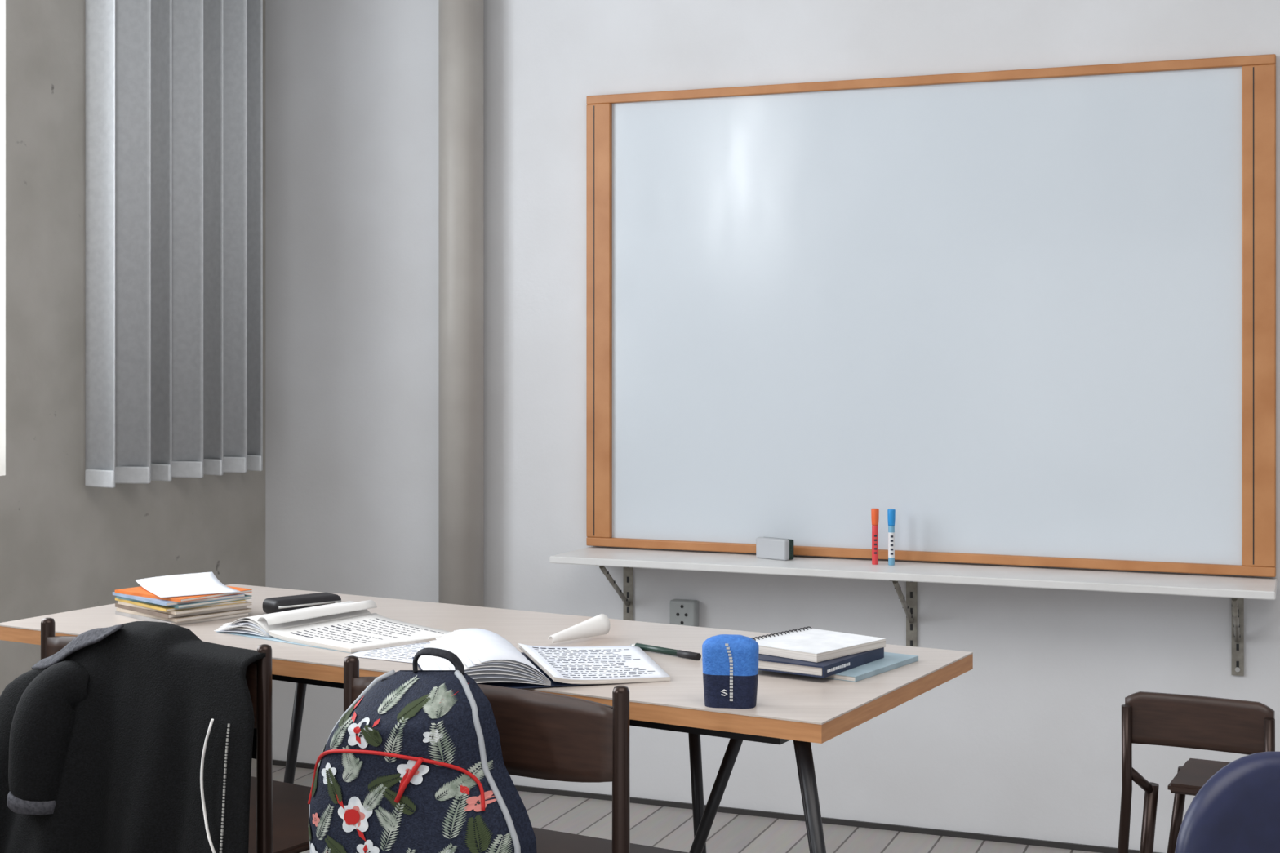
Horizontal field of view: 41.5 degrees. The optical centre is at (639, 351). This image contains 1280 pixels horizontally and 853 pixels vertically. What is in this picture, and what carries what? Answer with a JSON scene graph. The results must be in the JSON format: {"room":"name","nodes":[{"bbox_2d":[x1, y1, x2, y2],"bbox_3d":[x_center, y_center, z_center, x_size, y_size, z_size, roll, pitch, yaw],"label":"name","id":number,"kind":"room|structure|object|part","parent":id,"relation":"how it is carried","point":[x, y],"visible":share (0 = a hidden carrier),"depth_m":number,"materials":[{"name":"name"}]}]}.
{"room":"classroom","nodes":[
{"label":"classroom","id":0,"kind":"room"},
{"bbox_2d":[0,0,265,768],"bbox_3d":[-2.492,-0.250,2.111,0.300,3.000,6.600,0,0,22],"label":"wall","id":1,"kind":"structure","parent":0,"point":[66,544],"depth_m":4.28,"materials":[{"name":"paint"}]},
{"bbox_2d":[84,0,262,488],"bbox_3d":[-1.629,-0.686,3.743,0.113,2.068,2.770,0,0,22],"label":"vertical blind","id":2,"kind":"object","parent":1,"relation":"attached to","point":[174,88],"visible":1,"depth_m":4.65,"materials":[{"name":"grey fabric"}]},
{"bbox_2d":[250,764,1097,852],"bbox_3d":[0.027,1.300,1.275,6.200,0.100,6.900,0,0,22],"label":"floor","id":3,"kind":"structure","parent":0,"point":[655,826],"depth_m":4.40,"materials":[{"name":"grey wood"}]},
{"bbox_2d":[40,617,311,852],"bbox_3d":[-0.698,0.850,2.872,0.522,0.801,0.434,0,0,31],"label":"chair","id":4,"kind":"object","parent":3,"relation":"on","point":[278,820],"visible":0.29,"depth_m":2.66,"materials":[{"name":"brown wood"}]},
{"bbox_3d":[-1.009,0.850,2.840,0.025,0.801,0.055,0,0,31],"label":"post","id":5,"kind":"part","parent":4,"relation":"part of","materials":[{"name":"brown wood"}]},
{"bbox_2d":[0,621,266,852],"bbox_3d":[-0.851,0.687,2.688,0.643,0.507,0.174,0,0,31],"label":"coat","id":6,"kind":"object","parent":4,"relation":"on","point":[136,736],"visible":1,"depth_m":2.65,"materials":[{"name":"black fabric"}]},
{"bbox_3d":[-0.785,0.535,2.729,0.493,0.120,0.033,0,0,31],"label":"backrest","id":7,"kind":"part","parent":4,"relation":"part of","materials":[{"name":"brown wood"}]},
{"bbox_3d":[-0.585,0.850,2.580,0.025,0.801,0.055,0,0,31],"label":"post","id":8,"kind":"part","parent":4,"relation":"part of","materials":[{"name":"brown metal"}]},
{"bbox_3d":[-0.686,0.792,2.891,0.487,0.014,0.365,0,0,31],"label":"seat","id":9,"kind":"part","parent":4,"relation":"part of","materials":[{"name":"brown wood"}]},
{"bbox_2d":[0,583,973,852],"bbox_3d":[-0.278,0.875,2.933,1.743,0.750,0.620,0,0,30],"label":"table","id":10,"kind":"object","parent":3,"relation":"on","point":[805,710],"visible":0.36,"depth_m":2.73,"materials":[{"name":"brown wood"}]},
{"bbox_2d":[115,610,248,625],"bbox_3d":[-0.870,0.497,3.204,0.200,0.006,0.165,0,0,44],"label":"book","id":11,"kind":"object","parent":10,"relation":"on","point":[135,616],"visible":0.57,"depth_m":3.14,"materials":[{"name":"white paper"}]},
{"bbox_2d":[116,608,252,622],"bbox_3d":[-0.866,0.490,3.204,0.200,0.006,0.165,0,0,41],"label":"book","id":12,"kind":"object","parent":11,"relation":"on","point":[120,610],"visible":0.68,"depth_m":3.14,"materials":[{"name":"white paper"}]},
{"bbox_2d":[115,603,246,618],"bbox_3d":[-0.873,0.483,3.207,0.165,0.008,0.200,0,0,-45],"label":"book","id":13,"kind":"object","parent":12,"relation":"on","point":[162,615],"visible":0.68,"depth_m":3.14,"materials":[{"name":"beige paper"}]},
{"bbox_2d":[117,601,252,614],"bbox_3d":[-0.864,0.477,3.201,0.200,0.005,0.165,0,0,42],"label":"book","id":14,"kind":"object","parent":13,"relation":"on","point":[246,603],"visible":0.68,"depth_m":3.13,"materials":[{"name":"white paper"}]},
{"bbox_2d":[115,597,245,612],"bbox_3d":[-0.874,0.471,3.206,0.165,0.005,0.200,0,0,-44],"label":"book","id":15,"kind":"object","parent":14,"relation":"on","point":[166,609],"visible":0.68,"depth_m":3.13,"materials":[{"name":"paper"}]},
{"bbox_2d":[115,594,251,608],"bbox_3d":[-0.867,0.466,3.208,0.200,0.006,0.165,0,0,40],"label":"book","id":16,"kind":"object","parent":15,"relation":"on","point":[246,597],"visible":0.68,"depth_m":3.14,"materials":[{"name":"orange paper"}]},
{"bbox_2d":[112,591,244,606],"bbox_3d":[-0.876,0.460,3.202,0.200,0.006,0.165,0,0,45],"label":"book","id":17,"kind":"object","parent":16,"relation":"on","point":[163,602],"visible":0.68,"depth_m":3.13,"materials":[{"name":"white paper"}]},
{"bbox_2d":[115,586,252,602],"bbox_3d":[-0.868,0.455,3.208,0.200,0.006,0.165,0,0,38],"label":"book","id":18,"kind":"object","parent":17,"relation":"on","point":[136,591],"visible":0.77,"depth_m":3.15,"materials":[{"name":"orange paper"}]},
{"bbox_2d":[135,572,240,597],"bbox_3d":[-0.862,0.443,3.213,0.150,0.018,0.190,0,0,-30],"label":"loose sheet","id":19,"kind":"object","parent":18,"relation":"on","point":[205,583],"visible":1,"depth_m":3.23,"materials":[{"name":"paper"}]},
{"bbox_3d":[-0.717,0.888,3.427,0.143,0.724,0.028,0,0,32],"label":"leg","id":20,"kind":"part","parent":10,"relation":"part of","materials":[{"name":"black metal"}]},
{"bbox_2d":[262,592,341,613],"bbox_3d":[-0.648,0.484,3.241,0.145,0.030,0.066,0,0,-39],"label":"stapler","id":21,"kind":"object","parent":10,"relation":"on","point":[279,604],"visible":0.68,"depth_m":3.21,"materials":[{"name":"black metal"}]},
{"bbox_2d":[214,600,450,653],"bbox_3d":[-0.518,0.481,2.995,0.400,0.037,0.277,0,0,37],"label":"open book","id":22,"kind":"object","parent":10,"relation":"on","point":[348,627],"visible":0.99,"depth_m":2.97,"materials":[{"name":"paper"}]},
{"bbox_2d":[348,642,431,662],"bbox_3d":[-0.350,0.498,2.784,0.264,0.002,0.182,0,0,23],"label":"worksheet","id":23,"kind":"object","parent":10,"relation":"on","point":[403,653],"visible":0.34,"depth_m":2.79,"materials":[{"name":"paper"}]},
{"bbox_3d":[-0.317,0.540,2.955,1.474,0.024,0.500,0,0,30],"label":"under frame","id":24,"kind":"part","parent":10,"relation":"part of","materials":[{"name":"brown wood"}]},
{"bbox_2d":[412,613,670,688],"bbox_3d":[-0.168,0.477,2.715,0.378,0.046,0.429,0,0,-14],"label":"open book","id":25,"kind":"object","parent":10,"relation":"on","point":[486,657],"visible":0.98,"depth_m":2.62,"materials":[{"name":"paper"}]},
{"bbox_2d":[630,643,701,660],"bbox_3d":[0.039,0.494,2.789,0.157,0.012,0.012,0,0,45],"label":"pen","id":26,"kind":"object","parent":10,"relation":"on","point":[693,655],"visible":0.97,"depth_m":2.77,"materials":[{"name":"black plastic"}]},
{"bbox_3d":[0.109,0.889,2.954,0.068,0.723,0.028,0,0,34],"label":"leg","id":27,"kind":"part","parent":10,"relation":"part of","materials":[{"name":"black metal"}]},
{"bbox_3d":[0.084,0.887,2.895,0.300,0.726,0.029,0,0,31],"label":"leg","id":28,"kind":"part","parent":10,"relation":"part of","materials":[{"name":"black metal"}]},
{"bbox_2d":[702,634,759,709],"bbox_3d":[0.128,0.451,2.388,0.080,0.098,0.049,0,0,10],"label":"pouch","id":29,"kind":"object","parent":10,"relation":"on","point":[730,662],"visible":1,"depth_m":2.37,"materials":[{"name":"blue fabric"}]},
{"bbox_3d":[0.270,0.888,2.304,0.147,0.724,0.021,0,0,39],"label":"leg","id":30,"kind":"part","parent":10,"relation":"part of","materials":[{"name":"black metal"}]},
{"bbox_3d":[0.274,0.888,2.289,0.145,0.724,0.027,0,0,39],"label":"leg","id":31,"kind":"part","parent":10,"relation":"part of","materials":[{"name":"black metal"}]},
{"bbox_2d":[824,652,918,682],"bbox_3d":[0.321,0.496,2.689,0.165,0.008,0.215,0,0,35],"label":"notebook","id":32,"kind":"object","parent":10,"relation":"on","point":[891,661],"visible":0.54,"depth_m":2.64,"materials":[{"name":"paper"}]},
{"bbox_2d":[758,647,884,678],"bbox_3d":[0.271,0.483,2.670,0.156,0.017,0.205,0,0,34],"label":"book","id":33,"kind":"object","parent":32,"relation":"on","point":[828,668],"visible":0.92,"depth_m":2.59,"materials":[{"name":"blue paper"}]},
{"bbox_2d":[751,626,885,662],"bbox_3d":[0.274,0.466,2.693,0.157,0.019,0.185,0,0,42],"label":"spiral notepad","id":34,"kind":"object","parent":33,"relation":"on","point":[811,645],"visible":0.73,"depth_m":2.67,"materials":[{"name":"white paper"}]},
{"bbox_2d":[343,655,688,852],"bbox_3d":[-0.141,0.850,2.536,0.484,0.801,0.434,0,0,29],"label":"chair","id":35,"kind":"object","parent":3,"relation":"on","point":[543,735],"visible":0.63,"depth_m":2.33,"materials":[{"name":"brown wood"}]},
{"bbox_3d":[-0.434,0.850,2.482,0.025,0.801,0.055,0,0,29],"label":"post","id":36,"kind":"part","parent":35,"relation":"part of","materials":[{"name":"brown wood"}]},
{"bbox_2d":[307,647,536,852],"bbox_3d":[-0.312,0.635,2.338,0.368,0.444,0.164,0,0,27],"label":"backpack","id":37,"kind":"object","parent":35,"relation":"hanging from","point":[415,764],"visible":1,"depth_m":2.27,"materials":[{"name":"blue fabric"}]},
{"bbox_3d":[-0.308,0.572,2.252,0.042,0.063,0.008,0,0,16],"label":"zip pull","id":38,"kind":"part","parent":37,"relation":"part of","materials":[{"name":"red fabric"}]},
{"bbox_3d":[-0.281,0.430,2.346,0.083,0.035,0.019,0,0,23],"label":"handle","id":39,"kind":"part","parent":37,"relation":"part of","materials":[{"name":"black fabric"}]},
{"bbox_3d":[-0.223,0.535,2.390,0.455,0.120,0.033,0,0,29],"label":"backrest","id":40,"kind":"part","parent":35,"relation":"part of","materials":[{"name":"brown wood"}]},
{"bbox_3d":[-0.130,0.792,2.556,0.449,0.014,0.365,0,0,29],"label":"seat","id":41,"kind":"part","parent":35,"relation":"part of","materials":[{"name":"brown wood"}]},
{"bbox_3d":[-0.033,0.850,2.259,0.025,0.801,0.055,0,0,29],"label":"post","id":42,"kind":"part","parent":35,"relation":"part of","materials":[{"name":"brown metal"}]},
{"bbox_2d":[1117,691,1275,852],"bbox_3d":[1.174,0.973,3.491,0.335,0.558,0.304,0,0,27],"label":"chair","id":43,"kind":"object","parent":3,"relation":"on","point":[1153,718],"visible":0.88,"depth_m":3.42,"materials":[{"name":"brown wood"}]},
{"bbox_3d":[0.981,0.985,3.435,0.043,0.531,0.025,0,0,0],"label":"post","id":44,"kind":"part","parent":43,"relation":"part of","materials":[{"name":"brown wood"}]},
{"bbox_3d":[1.023,0.877,3.455,0.085,0.071,0.020,0,0,-31],"label":"rail","id":45,"kind":"part","parent":43,"relation":"part of","materials":[{"name":"brown wood"}]},
{"bbox_3d":[1.041,1.070,3.481,0.057,0.362,0.027,0,0,27],"label":"leg","id":46,"kind":"part","parent":43,"relation":"part of","materials":[{"name":"brown wood"}]},
{"bbox_3d":[1.155,1.074,3.653,0.069,0.355,0.023,0,0,40],"label":"leg","id":47,"kind":"part","parent":43,"relation":"part of","materials":[{"name":"brown wood"}]},
{"bbox_3d":[1.225,0.888,3.494,0.216,0.020,0.250,0,0,27],"label":"seat","id":48,"kind":"part","parent":43,"relation":"part of","materials":[{"name":"brown wood"}]},
{"bbox_3d":[1.122,0.746,3.390,0.288,0.104,0.026,0,0,27],"label":"backrest","id":49,"kind":"part","parent":43,"relation":"part of","materials":[{"name":"brown wood"}]},
{"bbox_3d":[1.243,0.985,3.303,0.042,0.531,0.024,0,0,45],"label":"post","id":50,"kind":"part","parent":43,"relation":"part of","materials":[{"name":"brown metal"}]},
{"bbox_2d":[1174,751,1279,852],"bbox_3d":[0.760,0.834,1.938,0.430,0.834,0.465,0,0,0],"label":"shell chair","id":51,"kind":"object","parent":3,"relation":"on","point":[1237,810],"visible":1,"depth_m":1.73,"materials":[{"name":"blue plastic"}]},
{"bbox_2d":[265,0,1279,852],"bbox_3d":[1.382,-0.250,4.287,5.900,3.000,0.300,0,0,22],"label":"wall","id":52,"kind":"structure","parent":0,"point":[1025,742],"depth_m":4.74,"materials":[{"name":"paint"}]},
{"bbox_2d":[438,0,484,607],"bbox_3d":[-0.508,-0.250,4.800,0.133,3.000,0.138,0,0,0],"label":"pipe","id":53,"kind":"object","parent":52,"relation":"attached to","point":[460,22],"visible":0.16,"depth_m":4.74,"materials":[{"name":"paint"}]},
{"bbox_2d":[670,599,698,626],"bbox_3d":[0.120,0.715,4.606,0.075,0.075,0.036,0,0,22],"label":"wall socket","id":54,"kind":"object","parent":52,"relation":"attached to","point":[682,611],"visible":0.82,"depth_m":4.59,"materials":[{"name":"grey plastic"}]},
{"bbox_2d":[272,760,1159,852],"bbox_3d":[1.418,1.243,4.107,5.500,0.014,0.008,0,0,22],"label":"baseboard","id":55,"kind":"structure","parent":52,"relation":"attached to","point":[277,762],"depth_m":4.45,"materials":[{"name":"grey"}]},
{"bbox_2d":[549,546,1277,675],"bbox_3d":[0.647,0.665,4.282,1.813,0.240,0.249,0,0,22],"label":"wall shelf","id":56,"kind":"object","parent":52,"relation":"attached to","point":[1237,588],"visible":0.88,"depth_m":4.21,"materials":[{"name":"metal"}]},
{"bbox_2d":[755,537,793,560],"bbox_3d":[0.355,0.517,4.440,0.101,0.055,0.036,0,0,42],"label":"eraser","id":57,"kind":"object","parent":56,"relation":"on","point":[766,548],"visible":1,"depth_m":4.42,"materials":[{"name":"grey plastic"}]},
{"bbox_2d":[871,508,879,564],"bbox_3d":[0.603,0.473,4.327,0.020,0.143,0.020,0,0,0],"label":"marker","id":58,"kind":"object","parent":56,"relation":"on","point":[874,512],"visible":1,"depth_m":4.32,"materials":[{"name":"red plastic"}]},
{"bbox_2d":[887,508,895,565],"bbox_3d":[0.643,0.473,4.311,0.020,0.143,0.020,0,0,0],"label":"marker","id":59,"kind":"object","parent":56,"relation":"on","point":[891,512],"visible":1,"depth_m":4.30,"materials":[{"name":"blue plastic"}]},
{"bbox_2d":[586,53,1275,577],"bbox_3d":[0.691,-0.087,4.382,1.798,1.254,0.031,0,0,22],"label":"whiteboard","id":60,"kind":"object","parent":52,"relation":"attached to","point":[1027,317],"visible":1,"depth_m":4.34,"materials":[{"name":"white ceramic"}]},
{"bbox_3d":[0.691,0.528,4.383,1.798,0.024,0.030,0,0,22],"label":"frame rail","id":61,"kind":"part","parent":60,"relation":"part of","materials":[{"name":"brown wood"}]},
{"bbox_3d":[0.691,-0.702,4.383,1.798,0.024,0.030,0,0,22],"label":"frame rail","id":62,"kind":"part","parent":60,"relation":"part of","materials":[{"name":"brown wood"}]}
]}

